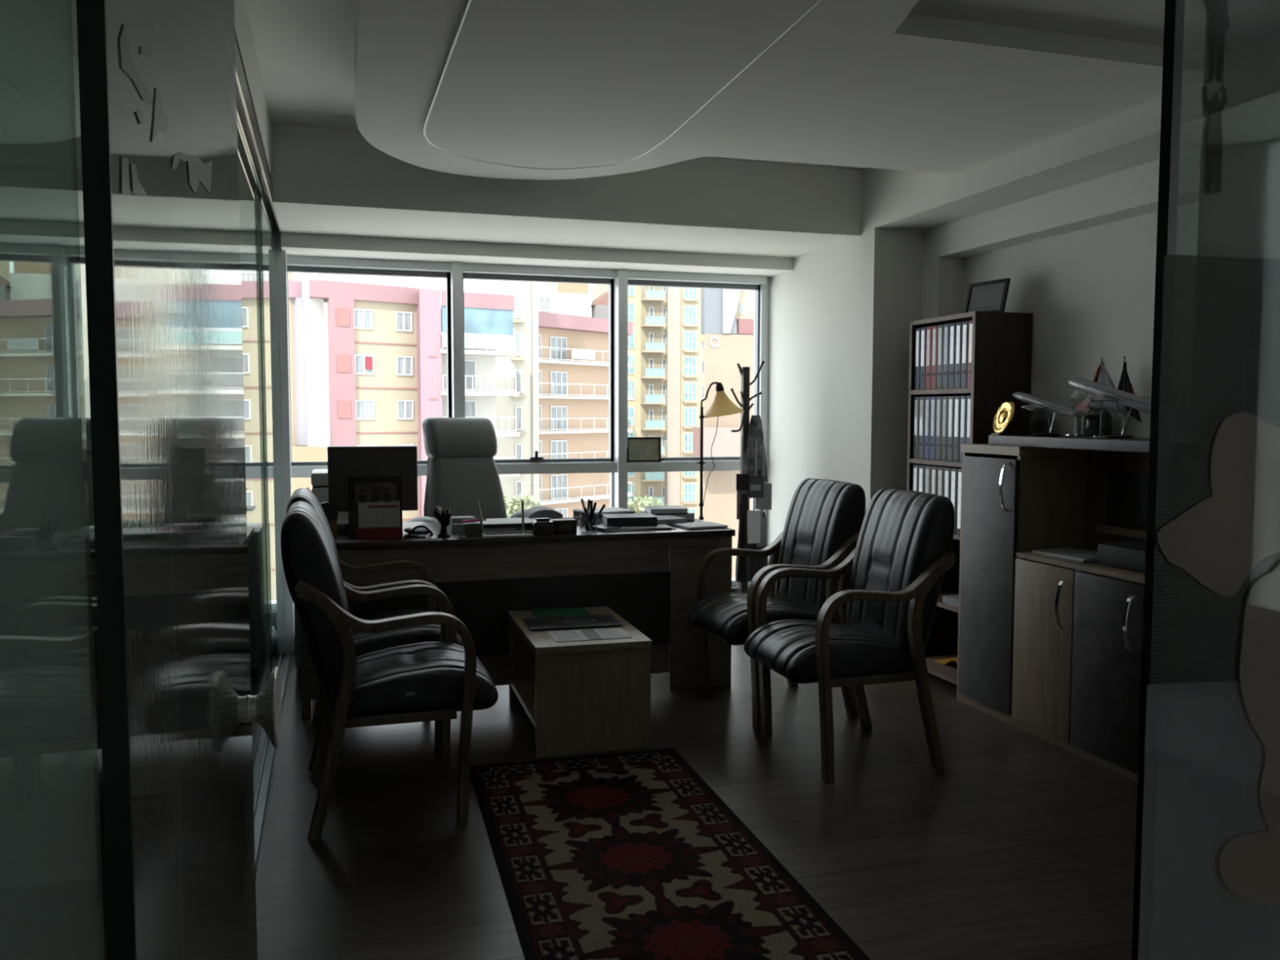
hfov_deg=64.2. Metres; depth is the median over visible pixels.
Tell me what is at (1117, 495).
hutch
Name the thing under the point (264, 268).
wall
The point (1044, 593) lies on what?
base cabinet
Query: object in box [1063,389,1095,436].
trophy
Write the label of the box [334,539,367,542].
paper sheet
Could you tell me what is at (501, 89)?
ceiling
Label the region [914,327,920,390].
ring binder
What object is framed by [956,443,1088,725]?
storage cabinet
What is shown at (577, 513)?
paper stack
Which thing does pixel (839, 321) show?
wall
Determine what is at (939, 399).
ring binder
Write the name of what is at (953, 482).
ring binder
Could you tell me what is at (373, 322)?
apartment block
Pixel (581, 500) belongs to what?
pen
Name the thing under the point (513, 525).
pile
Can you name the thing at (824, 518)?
chair
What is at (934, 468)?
ring binder
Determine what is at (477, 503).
pen
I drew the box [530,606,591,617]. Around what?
folder
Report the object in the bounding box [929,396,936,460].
ring binder
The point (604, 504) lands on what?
pen
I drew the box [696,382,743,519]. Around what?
floor lamp
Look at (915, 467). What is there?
ring binder
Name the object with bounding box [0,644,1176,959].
floor
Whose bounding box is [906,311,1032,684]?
bookshelf
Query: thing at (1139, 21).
ceiling
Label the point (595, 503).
pen
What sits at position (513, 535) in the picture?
acrylic tray
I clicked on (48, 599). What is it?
wall
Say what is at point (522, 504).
pen
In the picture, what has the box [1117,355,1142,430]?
desk flag
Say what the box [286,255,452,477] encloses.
window
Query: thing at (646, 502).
tree
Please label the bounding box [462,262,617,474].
window
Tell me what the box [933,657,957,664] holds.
envelope
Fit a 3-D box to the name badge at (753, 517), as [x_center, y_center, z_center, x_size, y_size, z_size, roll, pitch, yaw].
[0.684,0.172,6.131,0.085,0.420,0.006,-1,4,-17]
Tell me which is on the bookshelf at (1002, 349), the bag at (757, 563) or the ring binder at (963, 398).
the ring binder at (963, 398)
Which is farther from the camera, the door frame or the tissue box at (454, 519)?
the tissue box at (454, 519)
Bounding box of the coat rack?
[729,360,764,593]
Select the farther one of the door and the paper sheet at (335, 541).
the paper sheet at (335, 541)
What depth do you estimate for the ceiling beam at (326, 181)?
5.14 m
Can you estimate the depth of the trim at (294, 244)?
5.84 m
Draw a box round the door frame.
[1131,0,1279,959]
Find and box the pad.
[404,533,430,538]
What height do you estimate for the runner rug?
0.009 m
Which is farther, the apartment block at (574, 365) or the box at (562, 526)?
the apartment block at (574, 365)
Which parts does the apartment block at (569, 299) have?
pane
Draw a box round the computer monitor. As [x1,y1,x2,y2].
[327,445,417,511]
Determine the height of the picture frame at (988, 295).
0.164 m
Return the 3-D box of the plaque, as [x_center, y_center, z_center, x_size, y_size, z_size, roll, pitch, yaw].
[-1.410,0.183,4.588,0.101,0.165,0.026,-1,4,-20]
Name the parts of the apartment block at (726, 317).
pane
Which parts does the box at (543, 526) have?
lid knob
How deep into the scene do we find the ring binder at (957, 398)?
4.88 m
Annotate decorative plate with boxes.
[991,400,1014,435]
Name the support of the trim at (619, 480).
attached to the wall
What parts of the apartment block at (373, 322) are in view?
pane, pane, pane, pane, pane, pane, roof rail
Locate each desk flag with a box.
[1092,356,1128,437]
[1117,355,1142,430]
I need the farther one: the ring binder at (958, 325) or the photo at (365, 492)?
the ring binder at (958, 325)
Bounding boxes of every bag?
[751,511,768,579]
[1097,538,1186,578]
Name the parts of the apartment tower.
pane, pane, pane, pane, pane, pane, pane, pane, pane, pane, pane, pane, pane, pane, balcony rail, balcony rail, balcony rail, balcony rail, balcony rail, balcony rail, balcony rail, balcony rail, balcony rail, pane, pane, pane, pane, pane, pane, pane, pane, pane, pane, pane, pane, pane, pane, pane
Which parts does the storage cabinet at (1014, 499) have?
door, handle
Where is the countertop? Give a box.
[988,435,1190,454]
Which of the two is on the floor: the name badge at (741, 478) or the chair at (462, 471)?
the chair at (462, 471)
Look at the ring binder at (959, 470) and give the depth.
4.88 m
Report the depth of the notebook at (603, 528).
4.90 m
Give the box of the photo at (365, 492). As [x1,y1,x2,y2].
[355,482,396,503]
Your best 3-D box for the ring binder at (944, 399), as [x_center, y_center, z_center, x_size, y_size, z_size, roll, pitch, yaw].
[1.612,-0.253,5.020,0.268,0.315,0.047,-1,4,-17]
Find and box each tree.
[503,493,541,518]
[627,495,666,513]
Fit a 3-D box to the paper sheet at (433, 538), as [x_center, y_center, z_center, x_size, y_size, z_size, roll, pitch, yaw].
[-0.964,0.266,4.574,0.140,0.002,0.040,-1,4,-17]
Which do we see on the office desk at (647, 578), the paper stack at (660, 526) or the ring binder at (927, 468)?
the paper stack at (660, 526)
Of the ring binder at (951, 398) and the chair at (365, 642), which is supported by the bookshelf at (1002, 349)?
the ring binder at (951, 398)
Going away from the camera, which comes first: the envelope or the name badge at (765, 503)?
the envelope
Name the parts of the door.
glass, knob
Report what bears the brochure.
on the coffee table at (591, 695)
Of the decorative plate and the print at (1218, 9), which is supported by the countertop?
the decorative plate
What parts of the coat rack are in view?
post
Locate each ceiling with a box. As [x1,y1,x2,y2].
[0,0,866,173]
[354,0,1204,179]
[909,0,1206,51]
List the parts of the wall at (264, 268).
glass panel, glass panel, glass panel, glass panel, post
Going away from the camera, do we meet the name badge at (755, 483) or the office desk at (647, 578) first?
the office desk at (647, 578)
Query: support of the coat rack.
on the floor
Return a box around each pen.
[476,500,485,537]
[520,499,525,533]
[580,498,591,531]
[584,507,592,531]
[585,498,590,531]
[587,502,596,529]
[587,503,605,532]
[589,500,592,524]
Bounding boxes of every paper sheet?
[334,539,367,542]
[409,537,440,540]
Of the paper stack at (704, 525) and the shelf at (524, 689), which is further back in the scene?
the paper stack at (704, 525)
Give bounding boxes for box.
[449,515,475,533]
[463,522,481,537]
[531,517,555,535]
[550,518,577,534]
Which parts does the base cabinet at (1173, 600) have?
door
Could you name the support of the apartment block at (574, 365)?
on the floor
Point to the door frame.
(1226, 901)
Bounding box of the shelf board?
[1016,548,1184,592]
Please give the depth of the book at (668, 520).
5.15 m
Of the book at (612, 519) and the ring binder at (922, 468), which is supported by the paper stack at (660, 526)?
the book at (612, 519)
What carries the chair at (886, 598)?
on the floor
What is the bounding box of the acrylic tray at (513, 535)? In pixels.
[483,533,533,537]
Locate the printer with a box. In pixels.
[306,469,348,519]
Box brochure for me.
[547,627,631,642]
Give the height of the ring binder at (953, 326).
0.315 m
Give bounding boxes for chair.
[280,501,497,841]
[285,488,463,770]
[404,417,526,522]
[686,478,866,730]
[743,488,956,783]
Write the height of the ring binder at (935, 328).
0.315 m
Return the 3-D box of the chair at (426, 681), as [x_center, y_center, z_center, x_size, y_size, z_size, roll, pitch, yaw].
[-0.863,0.598,3.533,0.686,1.042,0.602,-1,4,-17]
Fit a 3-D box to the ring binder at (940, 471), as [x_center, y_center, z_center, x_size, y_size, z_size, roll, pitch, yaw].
[1.605,0.092,5.068,0.266,0.315,0.052,-1,4,-17]
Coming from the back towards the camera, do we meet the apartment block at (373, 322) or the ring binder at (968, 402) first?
the apartment block at (373, 322)
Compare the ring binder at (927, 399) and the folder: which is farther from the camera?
the ring binder at (927, 399)
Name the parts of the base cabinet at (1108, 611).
handle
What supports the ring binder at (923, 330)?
on the bookshelf at (1002, 349)
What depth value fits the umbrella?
6.12 m
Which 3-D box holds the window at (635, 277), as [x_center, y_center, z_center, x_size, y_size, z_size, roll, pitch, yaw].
[0.339,-0.293,6.557,0.937,2.030,0.160,-1,4,-17]
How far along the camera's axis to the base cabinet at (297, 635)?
5.19 m
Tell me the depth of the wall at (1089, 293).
4.40 m
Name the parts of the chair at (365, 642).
backrest, leg, leg, armrest, armrest, seat, leg, leg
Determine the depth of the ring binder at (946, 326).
4.96 m
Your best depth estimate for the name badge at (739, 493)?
6.13 m
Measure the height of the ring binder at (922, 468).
0.315 m
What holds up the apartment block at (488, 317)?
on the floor
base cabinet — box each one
[293,604,301,674]
[1011,557,1078,752]
[1069,569,1144,782]
[1142,588,1184,800]
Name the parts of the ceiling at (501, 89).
panel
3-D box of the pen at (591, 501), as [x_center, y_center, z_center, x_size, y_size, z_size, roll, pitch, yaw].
[-0.230,0.169,4.816,0.014,0.151,0.048,0,4,-9]
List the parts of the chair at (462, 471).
armrest, backrest, armrest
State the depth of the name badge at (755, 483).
6.11 m
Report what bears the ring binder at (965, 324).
on the bookshelf at (1002, 349)
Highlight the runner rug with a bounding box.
[469,747,870,959]
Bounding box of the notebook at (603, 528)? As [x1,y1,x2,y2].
[591,524,622,532]
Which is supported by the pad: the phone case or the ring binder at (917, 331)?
the phone case
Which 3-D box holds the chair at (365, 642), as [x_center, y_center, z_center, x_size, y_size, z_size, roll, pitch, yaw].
[-1.064,0.555,4.160,0.686,1.042,0.602,-1,4,-17]
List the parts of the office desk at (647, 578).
panel, cable coil, panel, inset panel, trim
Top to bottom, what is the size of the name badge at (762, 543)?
0.400 m
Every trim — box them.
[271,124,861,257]
[280,232,793,277]
[447,262,464,417]
[609,269,627,509]
[731,585,770,596]
[751,277,769,540]
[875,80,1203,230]
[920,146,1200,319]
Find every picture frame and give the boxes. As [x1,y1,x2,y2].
[626,437,661,462]
[964,278,1010,312]
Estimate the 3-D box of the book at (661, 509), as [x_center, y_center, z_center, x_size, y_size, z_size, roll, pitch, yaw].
[0.139,0.159,5.447,0.200,0.026,0.190,-1,4,-10]
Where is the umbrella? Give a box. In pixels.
[735,493,751,582]
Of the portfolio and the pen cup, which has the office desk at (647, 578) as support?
the pen cup
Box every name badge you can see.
[736,436,748,490]
[736,451,749,519]
[746,473,760,543]
[747,439,764,497]
[755,446,772,509]
[756,509,766,546]
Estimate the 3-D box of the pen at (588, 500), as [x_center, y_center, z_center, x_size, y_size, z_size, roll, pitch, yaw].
[-0.246,0.167,4.837,0.014,0.151,0.048,1,4,15]
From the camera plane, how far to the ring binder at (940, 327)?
5.00 m
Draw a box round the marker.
[462,518,486,523]
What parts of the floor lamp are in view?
curved arm, cord, lamp shade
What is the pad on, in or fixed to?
on the office desk at (647, 578)
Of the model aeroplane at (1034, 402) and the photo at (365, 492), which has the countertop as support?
the model aeroplane at (1034, 402)
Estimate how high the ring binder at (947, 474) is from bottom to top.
0.315 m
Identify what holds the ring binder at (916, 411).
on the bookshelf at (1002, 349)
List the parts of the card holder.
stem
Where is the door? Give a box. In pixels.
[75,0,280,959]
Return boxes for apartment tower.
[593,284,704,520]
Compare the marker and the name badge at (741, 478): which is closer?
the marker
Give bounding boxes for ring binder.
[912,396,919,458]
[912,464,934,491]
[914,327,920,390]
[918,396,924,459]
[918,465,928,492]
[920,327,926,390]
[924,326,932,389]
[924,396,930,459]
[924,465,943,493]
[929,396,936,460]
[930,325,937,389]
[930,466,953,494]
[935,396,942,460]
[936,324,943,389]
[937,466,955,496]
[941,395,948,461]
[942,323,950,389]
[943,466,961,499]
[946,395,954,461]
[948,322,955,388]
[950,467,961,533]
[953,395,960,462]
[954,321,962,388]
[955,468,961,534]
[959,395,967,462]
[960,320,968,388]
[965,395,970,444]
[967,320,972,388]
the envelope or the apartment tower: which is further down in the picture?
the envelope
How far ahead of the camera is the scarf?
6.13 m
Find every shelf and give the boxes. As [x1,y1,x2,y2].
[511,679,535,728]
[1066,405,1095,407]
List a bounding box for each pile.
[475,517,535,534]
[926,655,957,679]
[942,594,959,607]
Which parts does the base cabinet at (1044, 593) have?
handle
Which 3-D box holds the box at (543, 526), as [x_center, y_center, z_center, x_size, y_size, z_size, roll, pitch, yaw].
[-0.451,0.216,4.759,0.100,0.078,0.070,-1,4,-17]
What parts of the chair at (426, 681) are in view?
backrest, leg, leg, armrest, armrest, rail, seat, leg, leg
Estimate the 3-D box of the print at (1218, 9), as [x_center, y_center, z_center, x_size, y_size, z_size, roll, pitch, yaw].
[0.423,-0.288,0.752,0.026,0.153,0.001,-1,4,-17]
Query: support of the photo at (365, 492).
on the desk calendar
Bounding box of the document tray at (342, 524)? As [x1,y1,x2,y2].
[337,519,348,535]
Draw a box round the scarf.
[744,415,768,482]
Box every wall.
[0,164,179,662]
[142,0,294,959]
[766,168,923,562]
[963,201,1199,438]
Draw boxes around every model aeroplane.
[1012,391,1099,436]
[1067,377,1188,439]
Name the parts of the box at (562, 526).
label plate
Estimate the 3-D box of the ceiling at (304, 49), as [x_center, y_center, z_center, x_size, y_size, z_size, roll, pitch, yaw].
[-0.460,-1.515,2.115,6.400,0.160,8.500,-1,4,-17]
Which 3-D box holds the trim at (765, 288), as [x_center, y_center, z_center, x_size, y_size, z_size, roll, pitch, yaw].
[0.794,-0.279,6.733,0.055,2.080,0.130,-1,4,-17]
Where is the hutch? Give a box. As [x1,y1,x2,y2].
[1084,449,1189,551]
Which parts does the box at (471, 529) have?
lid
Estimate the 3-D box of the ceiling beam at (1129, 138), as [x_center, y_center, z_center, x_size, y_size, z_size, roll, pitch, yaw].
[2.422,-1.301,2.179,0.455,0.388,6.720,-1,4,-17]
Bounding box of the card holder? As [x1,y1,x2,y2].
[452,523,466,537]
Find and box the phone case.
[404,527,429,534]
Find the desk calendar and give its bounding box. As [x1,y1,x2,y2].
[347,475,402,540]
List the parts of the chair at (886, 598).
leg, armrest, leg, seat, leg, rail, armrest, backrest, leg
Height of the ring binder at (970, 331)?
0.315 m
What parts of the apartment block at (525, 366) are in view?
pane, pane, pane, pane, pane, pane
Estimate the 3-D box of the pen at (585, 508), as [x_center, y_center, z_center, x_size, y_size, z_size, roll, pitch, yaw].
[-0.243,0.187,4.811,0.050,0.116,0.014,-4,5,-45]
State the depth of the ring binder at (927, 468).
5.13 m
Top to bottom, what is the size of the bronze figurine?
0.144 m
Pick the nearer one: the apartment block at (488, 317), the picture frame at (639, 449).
the picture frame at (639, 449)
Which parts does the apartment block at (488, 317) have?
pane, pane, glazing sill, rail panel, balcony rail, balcony rail, balcony rail, balcony rail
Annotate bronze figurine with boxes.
[433,505,452,537]
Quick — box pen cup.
[580,513,597,533]
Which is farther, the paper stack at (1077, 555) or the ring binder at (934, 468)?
the ring binder at (934, 468)
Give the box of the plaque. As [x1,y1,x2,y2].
[320,502,337,538]
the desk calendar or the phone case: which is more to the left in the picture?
the desk calendar
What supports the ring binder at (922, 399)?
on the bookshelf at (1002, 349)
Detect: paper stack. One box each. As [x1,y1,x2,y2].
[572,506,636,524]
[595,523,675,531]
[673,521,728,529]
[1031,547,1097,563]
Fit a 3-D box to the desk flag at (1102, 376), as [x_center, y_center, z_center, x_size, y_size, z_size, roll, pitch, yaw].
[1.933,-0.342,4.188,0.056,0.335,0.201,-1,4,-17]
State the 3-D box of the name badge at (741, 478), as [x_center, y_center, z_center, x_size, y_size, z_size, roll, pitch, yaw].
[0.614,-0.097,6.107,0.075,0.320,0.006,0,4,-5]
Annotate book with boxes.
[601,513,657,526]
[642,511,694,520]
[644,505,688,514]
[654,515,686,525]
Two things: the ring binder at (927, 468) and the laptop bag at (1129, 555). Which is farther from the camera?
the ring binder at (927, 468)
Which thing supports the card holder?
on the office desk at (647, 578)
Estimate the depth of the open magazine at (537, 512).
5.05 m
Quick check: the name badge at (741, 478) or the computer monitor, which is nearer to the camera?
the computer monitor
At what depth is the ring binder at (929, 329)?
5.10 m
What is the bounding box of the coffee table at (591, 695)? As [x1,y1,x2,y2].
[507,606,652,757]
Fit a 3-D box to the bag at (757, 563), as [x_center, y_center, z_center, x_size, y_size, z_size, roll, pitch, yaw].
[0.710,0.405,6.214,0.156,0.416,0.054,-1,4,-17]
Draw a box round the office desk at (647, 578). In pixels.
[299,517,735,720]
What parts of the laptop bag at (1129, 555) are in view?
carry handle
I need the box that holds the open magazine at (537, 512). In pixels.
[524,506,562,519]
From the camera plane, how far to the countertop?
4.00 m
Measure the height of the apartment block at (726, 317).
45.239 m
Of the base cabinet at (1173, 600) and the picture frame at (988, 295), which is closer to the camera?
the base cabinet at (1173, 600)
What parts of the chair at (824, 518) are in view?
leg, armrest, seat, leg, leg, armrest, backrest, leg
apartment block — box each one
[288,272,493,522]
[419,288,519,516]
[475,280,539,508]
[537,282,608,319]
[538,311,632,517]
[693,288,754,577]
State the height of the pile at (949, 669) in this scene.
0.045 m
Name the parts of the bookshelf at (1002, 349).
panel, shelf, shelf, shelf, shelf, shelf, shelf, panel, panel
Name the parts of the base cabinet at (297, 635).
door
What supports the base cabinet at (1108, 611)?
on the floor
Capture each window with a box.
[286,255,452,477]
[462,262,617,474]
[627,270,766,586]
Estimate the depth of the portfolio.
4.37 m
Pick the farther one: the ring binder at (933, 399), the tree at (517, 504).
the tree at (517, 504)
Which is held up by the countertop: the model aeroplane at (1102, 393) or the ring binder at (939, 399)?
the model aeroplane at (1102, 393)
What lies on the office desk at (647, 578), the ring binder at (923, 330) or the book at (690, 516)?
the book at (690, 516)
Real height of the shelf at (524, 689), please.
0.025 m
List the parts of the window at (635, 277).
sash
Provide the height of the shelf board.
0.020 m
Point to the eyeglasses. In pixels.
(567, 517)
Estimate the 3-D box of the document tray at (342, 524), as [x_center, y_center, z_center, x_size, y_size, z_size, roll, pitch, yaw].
[-1.387,0.223,4.830,0.160,0.053,0.220,-2,4,-23]
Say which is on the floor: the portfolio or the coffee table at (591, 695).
the coffee table at (591, 695)
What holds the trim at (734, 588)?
attached to the wall
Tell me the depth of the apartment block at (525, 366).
82.40 m
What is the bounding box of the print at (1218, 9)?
[1202,0,1230,194]
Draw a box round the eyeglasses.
[559,517,586,531]
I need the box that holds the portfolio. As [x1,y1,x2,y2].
[523,613,622,631]
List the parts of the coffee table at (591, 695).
panel, panel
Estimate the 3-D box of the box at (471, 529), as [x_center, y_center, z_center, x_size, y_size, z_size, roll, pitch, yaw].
[-0.771,0.229,4.704,0.079,0.060,0.064,-1,4,-17]
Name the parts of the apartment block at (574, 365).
pane, pane, pane, pane, pane, pane, pane, pane, pane, pane, balcony rail, balcony rail, balcony rail, balcony rail, balcony rail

